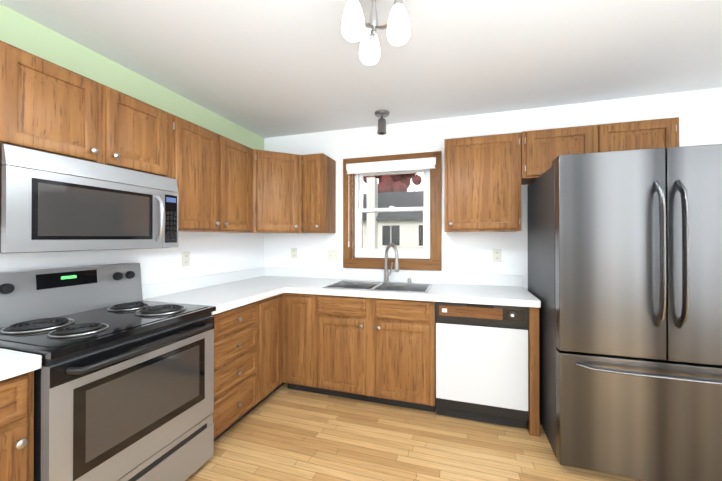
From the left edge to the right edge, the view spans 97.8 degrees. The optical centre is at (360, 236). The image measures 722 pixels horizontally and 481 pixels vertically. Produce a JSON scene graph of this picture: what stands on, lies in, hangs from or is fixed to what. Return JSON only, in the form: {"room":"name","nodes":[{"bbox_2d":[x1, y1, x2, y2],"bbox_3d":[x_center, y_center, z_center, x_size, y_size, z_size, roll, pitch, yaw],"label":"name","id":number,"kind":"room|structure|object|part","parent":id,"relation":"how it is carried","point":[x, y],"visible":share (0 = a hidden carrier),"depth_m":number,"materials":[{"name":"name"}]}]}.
{"room":"kitchen","nodes":[
{"label":"kitchen","id":0,"kind":"room"},
{"bbox_2d":[0,4,263,284],"bbox_3d":[-1.939,0.116,0.978,0.150,2.436,5.300,0,0,17],"label":"wall","id":1,"kind":"structure","parent":0,"point":[211,253],"depth_m":2.17,"materials":[{"name":"white paint"}]},
{"bbox_2d":[0,40,168,177],"bbox_3d":[-1.457,-0.572,1.643,0.365,0.418,0.794,0,0,17],"label":"upper cabinet","id":2,"kind":"object","parent":1,"relation":"attached to","point":[48,106],"visible":1,"depth_m":1.49,"materials":[{"name":"brown wood"}]},
{"bbox_2d":[0,143,178,252],"bbox_3d":[-1.415,-0.146,1.635,0.450,0.430,0.777,0,0,17],"label":"over-the-range microwave","id":3,"kind":"object","parent":2,"relation":"attached to","point":[50,202],"visible":1,"depth_m":1.44,"materials":[{"name":"silver metal"}]},
{"bbox_2d":[182,252,189,266],"bbox_3d":[-1.381,0.178,2.485,0.007,0.115,0.072,0,0,17],"label":"outlet","id":4,"kind":"object","parent":1,"relation":"attached to","point":[185,258],"visible":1,"depth_m":2.48,"materials":[{"name":"beige plastic"}]},
{"bbox_2d":[169,113,252,231],"bbox_3d":[-1.211,-0.408,2.423,0.365,0.738,0.838,0,0,17],"label":"upper cabinet","id":5,"kind":"object","parent":1,"relation":"attached to","point":[211,172],"visible":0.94,"depth_m":2.29,"materials":[{"name":"brown wood"}]},
{"bbox_2d":[239,267,309,270],"bbox_3d":[-0.859,0.405,3.045,0.660,0.146,0.420,0,0,17],"label":"backsplash","id":6,"kind":"structure","parent":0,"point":[261,268],"depth_m":3.37,"materials":[{"name":"white laminate"}]},
{"bbox_2d":[0,0,721,137],"bbox_3d":[0.470,-1.156,0.226,5.200,0.100,5.600,0,0,17],"label":"ceiling","id":7,"kind":"structure","parent":0,"point":[269,68],"depth_m":1.89,"materials":[{"name":"white paint"}]},
{"bbox_2d":[341,0,409,64],"bbox_3d":[0.081,-0.965,1.388,0.276,0.270,0.294,0,0,17],"label":"chandelier","id":8,"kind":"object","parent":7,"relation":"hanging from","point":[355,27],"visible":1,"depth_m":1.32,"materials":[{"name":"white glass"}]},
{"bbox_2d":[375,110,388,134],"bbox_3d":[0.185,-0.999,2.779,0.132,0.188,0.132,0,0,17],"label":"light","id":9,"kind":"object","parent":7,"relation":"attached to","point":[381,114],"visible":1,"depth_m":2.74,"materials":[{"name":"grey metal"}]},
{"bbox_2d":[185,383,643,480],"bbox_3d":[0.470,1.380,0.213,5.200,0.100,5.600,0,0,17],"label":"floor","id":10,"kind":"structure","parent":0,"point":[283,432],"depth_m":2.00,"materials":[{"name":"brown wood"}]},
{"bbox_2d":[0,371,33,480],"bbox_3d":[-1.584,0.900,0.750,0.655,0.864,0.966,0,0,17],"label":"base cabinet","id":11,"kind":"object","parent":10,"relation":"on","point":[16,428],"visible":1,"depth_m":1.07,"materials":[{"name":"brown wood"}]},
{"bbox_2d":[0,348,41,380],"bbox_3d":[-1.590,0.394,0.745,0.649,0.146,0.988,0,0,17],"label":"countertop","id":12,"kind":"structure","parent":11,"relation":"on","point":[13,363],"depth_m":1.08,"materials":[{"name":"white laminate"}]},
{"bbox_2d":[0,263,215,480],"bbox_3d":[-1.275,0.753,1.580,0.728,1.168,0.788,0,0,17],"label":"electric range","id":13,"kind":"object","parent":10,"relation":"on","point":[124,383],"visible":1,"depth_m":1.45,"materials":[{"name":"silver metal"}]},
{"bbox_2d":[210,301,256,440],"bbox_3d":[-1.121,0.908,2.221,0.655,0.864,0.482,0,0,17],"label":"base cabinet","id":14,"kind":"object","parent":10,"relation":"on","point":[235,365],"visible":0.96,"depth_m":2.11,"materials":[{"name":"brown wood"}]},
{"bbox_2d":[142,271,285,314],"bbox_3d":[-1.071,0.402,2.373,0.660,0.146,0.810,0,0,17],"label":"countertop","id":15,"kind":"structure","parent":14,"relation":"on","point":[223,292],"depth_m":2.44,"materials":[{"name":"white laminate"}]},
{"bbox_2d":[248,293,284,412],"bbox_3d":[-0.916,0.911,2.919,0.627,0.864,0.969,0,0,17],"label":"base cabinet","id":16,"kind":"object","parent":10,"relation":"on","point":[269,346],"visible":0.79,"depth_m":2.49,"materials":[{"name":"brown wood"}]},
{"bbox_2d":[283,293,317,392],"bbox_3d":[-0.443,0.911,2.950,0.294,0.864,0.627,0,0,17],"label":"base cabinet","id":17,"kind":"object","parent":10,"relation":"on","point":[298,341],"visible":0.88,"depth_m":2.65,"materials":[{"name":"brown wood"}]},
{"bbox_2d":[314,294,435,411],"bbox_3d":[0.162,0.910,2.744,0.981,0.864,0.655,0,0,17],"label":"base cabinet","id":18,"kind":"object","parent":10,"relation":"on","point":[379,350],"visible":1,"depth_m":2.47,"materials":[{"name":"brown wood"}]},
{"bbox_2d":[338,391,368,400],"bbox_3d":[-0.065,1.298,2.595,0.270,0.068,0.007,0,0,17],"label":"air vent register","id":19,"kind":"object","parent":18,"relation":"attached to","point":[355,396],"visible":0.65,"depth_m":2.59,"materials":[{"name":"black metal"}]},
{"bbox_2d":[286,268,540,307],"bbox_3d":[0.061,0.404,2.781,2.575,0.146,0.650,0,0,17],"label":"countertop","id":20,"kind":"structure","parent":18,"relation":"on","point":[469,288],"depth_m":2.70,"materials":[{"name":"white laminate"}]},
{"bbox_2d":[323,280,431,292],"bbox_3d":[0.161,0.510,2.730,0.862,0.175,0.483,0,0,17],"label":"double-bowl sink","id":21,"kind":"object","parent":20,"relation":"in","point":[388,286],"visible":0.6,"depth_m":2.86,"materials":[{"name":"silver metal"}]},
{"bbox_2d":[383,243,398,282],"bbox_3d":[0.270,0.240,2.833,0.180,0.364,0.214,0,0,17],"label":"pull-down faucet","id":22,"kind":"object","parent":20,"relation":"on","point":[387,273],"visible":1,"depth_m":2.90,"materials":[{"name":"silver metal"}]},
{"bbox_2d":[435,302,528,428],"bbox_3d":[0.923,0.907,2.483,0.620,0.860,0.604,0,0,17],"label":"dishwasher","id":23,"kind":"object","parent":10,"relation":"on","point":[481,362],"visible":0.98,"depth_m":2.22,"materials":[{"name":"white metal"}]},
{"bbox_2d":[527,307,539,436],"bbox_3d":[1.259,0.909,2.413,0.058,0.864,0.629,0,0,17],"label":"cabinet end panel","id":24,"kind":"object","parent":10,"relation":"on","point":[533,425],"visible":0.29,"depth_m":2.11,"materials":[{"name":"brown wood"}]},
{"bbox_2d":[527,144,721,480],"bbox_3d":[1.702,0.438,2.014,0.972,1.803,0.974,0,0,17],"label":"refrigerator","id":25,"kind":"object","parent":10,"relation":"on","point":[625,268],"visible":1,"depth_m":1.67,"materials":[{"name":"grey metal"}]},
{"bbox_2d":[264,88,721,290],"bbox_3d":[1.288,0.125,2.819,5.200,2.436,0.150,0,0,17],"label":"wall","id":26,"kind":"structure","parent":0,"point":[698,113],"depth_m":2.84,"materials":[{"name":"white paint"}]},
{"bbox_2d":[223,149,301,232],"bbox_3d":[-0.864,-0.405,3.088,0.629,0.738,0.629,0,0,17],"label":"upper cabinet","id":27,"kind":"object","parent":26,"relation":"attached to","point":[277,192],"visible":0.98,"depth_m":2.87,"materials":[{"name":"brown wood"}]},
{"bbox_2d":[291,248,296,258],"bbox_3d":[-0.715,0.178,3.366,0.072,0.115,0.007,0,0,17],"label":"electrical outlet","id":28,"kind":"object","parent":26,"relation":"attached to","point":[293,253],"visible":1,"depth_m":3.36,"materials":[{"name":"beige plastic"}]},
{"bbox_2d":[302,153,335,232],"bbox_3d":[-0.418,-0.405,3.086,0.219,0.738,0.365,0,0,17],"label":"upper cabinet","id":29,"kind":"object","parent":26,"relation":"attached to","point":[319,193],"visible":1,"depth_m":2.96,"materials":[{"name":"brown wood"}]},
{"bbox_2d":[328,250,337,260],"bbox_3d":[-0.289,0.193,3.229,0.115,0.115,0.012,0,0,17],"label":"switch plate","id":30,"kind":"object","parent":26,"relation":"attached to","point":[332,255],"visible":1,"depth_m":3.23,"materials":[{"name":"beige plastic"}]},
{"bbox_2d":[343,151,441,270],"bbox_3d":[0.302,-0.235,3.112,0.966,1.102,0.156,0,0,17],"label":"window","id":31,"kind":"structure","parent":26,"relation":"in","point":[356,254],"depth_m":3.08,"materials":[{"name":"brown wood"}]},
{"bbox_2d":[346,157,435,246],"bbox_3d":[0.273,-0.310,3.020,0.872,0.828,0.035,0,0,17],"label":"window blind","id":32,"kind":"object","parent":31,"relation":"attached to","point":[395,165],"visible":0.98,"depth_m":3.00,"materials":[{"name":"white plastic"}]},
{"bbox_3d":[0.311,-0.243,3.142,0.758,0.911,0.095,0,0,17],"label":"vinyl frame","id":33,"kind":"part","parent":31,"relation":"part of","materials":[{"name":"white plastic"}]},
{"bbox_3d":[0.311,-0.251,3.142,0.616,0.746,0.043,0,0,17],"label":"glass","id":34,"kind":"part","parent":31,"relation":"part of","materials":[{"name":"clear glass"}]},
{"bbox_2d":[444,132,520,231],"bbox_3d":[1.002,-0.423,2.639,0.573,0.760,0.365,0,0,17],"label":"upper cabinet","id":35,"kind":"object","parent":26,"relation":"attached to","point":[482,183],"visible":1,"depth_m":2.49,"materials":[{"name":"brown wood"}]},
{"bbox_2d":[492,249,500,261],"bbox_3d":[1.194,0.167,2.765,0.072,0.115,0.007,0,0,17],"label":"electrical outlet","id":36,"kind":"object","parent":26,"relation":"attached to","point":[496,255],"visible":1,"depth_m":2.76,"materials":[{"name":"beige plastic"}]},
{"bbox_2d":[521,117,678,184],"bbox_3d":[1.732,-0.625,2.402,0.957,0.358,0.380,0,0,17],"label":"upper cabinet","id":37,"kind":"object","parent":26,"relation":"attached to","point":[541,150],"visible":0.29,"depth_m":2.27,"materials":[{"name":"brown wood"}]},
{"label":"outside","id":38,"kind":"structure","parent":0,"visible":0},
{"bbox_2d":[363,173,423,248],"bbox_3d":[8.029,-1.520,32.393,80.000,12.422,59.400,0,0,17],"label":"view","id":39,"kind":"structure","parent":38,"point":[369,223],"depth_m":17.32,"materials":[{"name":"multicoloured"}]}
]}

